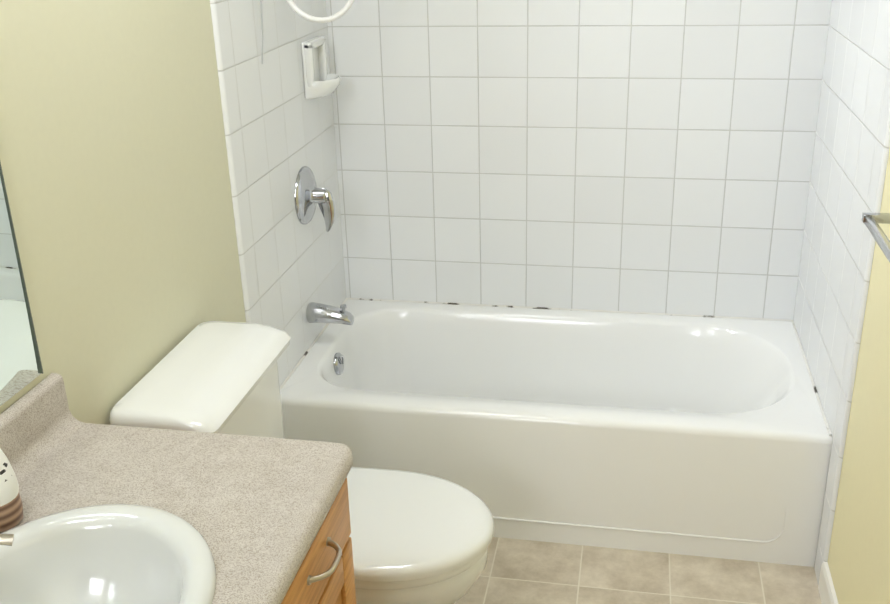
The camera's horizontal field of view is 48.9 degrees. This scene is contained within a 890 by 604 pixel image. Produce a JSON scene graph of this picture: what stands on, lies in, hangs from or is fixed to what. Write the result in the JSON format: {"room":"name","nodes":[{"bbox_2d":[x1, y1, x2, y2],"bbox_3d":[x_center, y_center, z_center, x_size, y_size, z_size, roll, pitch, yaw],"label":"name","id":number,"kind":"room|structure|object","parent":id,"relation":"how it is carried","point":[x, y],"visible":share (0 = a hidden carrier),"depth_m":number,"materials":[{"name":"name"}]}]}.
{"room":"bathroom","nodes":[
{"label":"bathroom","id":0,"kind":"room"},
{"bbox_2d":[0,0,245,424],"bbox_3d":[-0.879,0.154,0.993,0.100,2.400,4.800,3,23,11],"label":"wall","id":1,"kind":"structure","parent":0,"point":[114,161],"depth_m":1.90,"materials":[{"name":"paint"}]},
{"bbox_2d":[0,162,42,405],"bbox_3d":[-0.816,-0.112,0.963,0.006,0.988,1.170,3,23,11],"label":"mirror","id":2,"kind":"object","parent":1,"relation":"attached to","point":[20,364],"visible":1,"depth_m":1.59,"materials":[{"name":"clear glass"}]},
{"bbox_2d":[210,0,345,385],"bbox_3d":[-0.450,-0.470,2.813,0.010,2.140,0.848,3,23,11],"label":"wall tile","id":3,"kind":"structure","parent":1,"relation":"attached to","point":[279,128],"depth_m":2.73,"materials":[{"name":"white tile"}]},
{"bbox_2d":[260,0,353,63],"bbox_3d":[-0.356,-1.023,2.509,0.232,0.770,0.282,3,23,11],"label":"shower hose","id":4,"kind":"object","parent":3,"relation":"attached to","point":[336,16],"visible":1,"depth_m":2.64,"materials":[{"name":"white plastic"}]},
{"bbox_2d":[294,166,334,231],"bbox_3d":[-0.378,-0.310,2.950,0.095,0.197,0.176,3,23,11],"label":"shower valve","id":5,"kind":"object","parent":3,"relation":"attached to","point":[309,195],"visible":1,"depth_m":2.93,"materials":[{"name":"silver metal"}]},
{"bbox_2d":[301,36,340,98],"bbox_3d":[-0.362,-0.707,2.948,0.088,0.165,0.150,3,23,11],"label":"soap dish","id":6,"kind":"object","parent":3,"relation":"attached to","point":[319,81],"visible":1,"depth_m":2.92,"materials":[{"name":"white ceramic"}]},
{"bbox_2d":[306,302,353,324],"bbox_3d":[-0.356,0.036,3.043,0.138,0.066,0.066,3,23,11],"label":"tub spout","id":7,"kind":"object","parent":3,"relation":"attached to","point":[319,313],"visible":1,"depth_m":3.02,"materials":[{"name":"silver metal"}]},
{"bbox_2d":[454,537,821,603],"bbox_3d":[-0.049,1.348,1.321,1.724,0.100,5.000,3,23,11],"label":"floor","id":8,"kind":"structure","parent":0,"point":[517,571],"depth_m":2.62,"materials":[{"name":"tile"}]},
{"bbox_2d":[0,373,355,603],"bbox_3d":[-0.514,0.797,1.281,0.569,0.973,1.230,3,23,11],"label":"bathroom vanity","id":9,"kind":"object","parent":8,"relation":"on","point":[114,514],"visible":1,"depth_m":1.50,"materials":[{"name":"brown wood"}]},
{"bbox_2d":[0,534,13,545],"bbox_3d":[-0.646,0.346,1.268,0.159,0.122,0.203,3,23,11],"label":"faucet","id":10,"kind":"object","parent":9,"relation":"on","point":[5,539],"depth_m":1.34,"materials":[{"name":"silver metal"}]},
{"bbox_2d":[0,448,22,532],"bbox_3d":[-0.668,0.260,1.436,0.073,0.151,0.073,3,23,11],"label":"air freshener","id":11,"kind":"object","parent":9,"relation":"on","point":[11,510],"visible":0.98,"depth_m":1.43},
{"bbox_2d":[0,504,215,603],"bbox_3d":[-0.510,0.478,1.295,0.410,0.182,0.490,3,23,11],"label":"sink","id":12,"kind":"object","parent":9,"relation":"in","point":[58,553],"depth_m":1.43,"materials":[{"name":"white ceramic"}]},
{"bbox_2d":[109,321,494,603],"bbox_3d":[-0.251,0.512,2.172,0.718,0.805,0.470,3,23,11],"label":"toilet","id":13,"kind":"object","parent":8,"relation":"on","point":[418,538],"visible":0.48,"depth_m":2.07,"materials":[{"name":"white ceramic"}]},
{"bbox_2d":[280,298,832,566],"bbox_3d":[0.325,0.349,3.050,1.518,0.406,0.763,3,23,11],"label":"bathtub","id":14,"kind":"object","parent":8,"relation":"on","point":[698,435],"visible":0.83,"depth_m":2.75,"materials":[{"name":"white ceramic"}]},
{"bbox_2d":[828,149,889,603],"bbox_3d":[0.716,0.233,0.694,0.100,2.400,4.800,3,23,11],"label":"wall","id":15,"kind":"structure","parent":0,"point":[859,559],"depth_m":2.16,"materials":[{"name":"paint"}]},
{"bbox_2d":[818,562,838,603],"bbox_3d":[0.610,1.457,0.764,0.012,0.090,3.938,3,23,11],"label":"baseboard","id":16,"kind":"structure","parent":15,"relation":"attached to","point":[826,589],"depth_m":2.48,"materials":[{"name":"white paint"}]},
{"bbox_2d":[793,0,889,584],"bbox_3d":[1.036,-0.396,2.534,0.010,2.140,0.848,3,23,11],"label":"wall tile","id":17,"kind":"structure","parent":15,"relation":"attached to","point":[850,158],"depth_m":2.49,"materials":[{"name":"white tile"}]},
{"bbox_2d":[861,212,889,261],"bbox_3d":[0.835,-0.055,1.724,0.074,0.044,0.654,3,23,11],"label":"towel rail","id":18,"kind":"object","parent":15,"relation":"attached to","point":[870,221],"visible":1,"depth_m":1.93,"materials":[{"name":"silver metal"}]},
{"bbox_3d":[0.381,-0.737,3.062,1.724,2.400,0.100,3,23,11],"label":"wall","id":19,"kind":"structure","parent":0,"visible":0},
{"bbox_2d":[326,0,831,319],"bbox_3d":[0.369,-0.782,2.985,1.523,1.737,0.010,3,23,11],"label":"wall tile","id":20,"kind":"structure","parent":19,"relation":"attached to","point":[651,156],"depth_m":3.10,"materials":[{"name":"white tile"}]}
]}

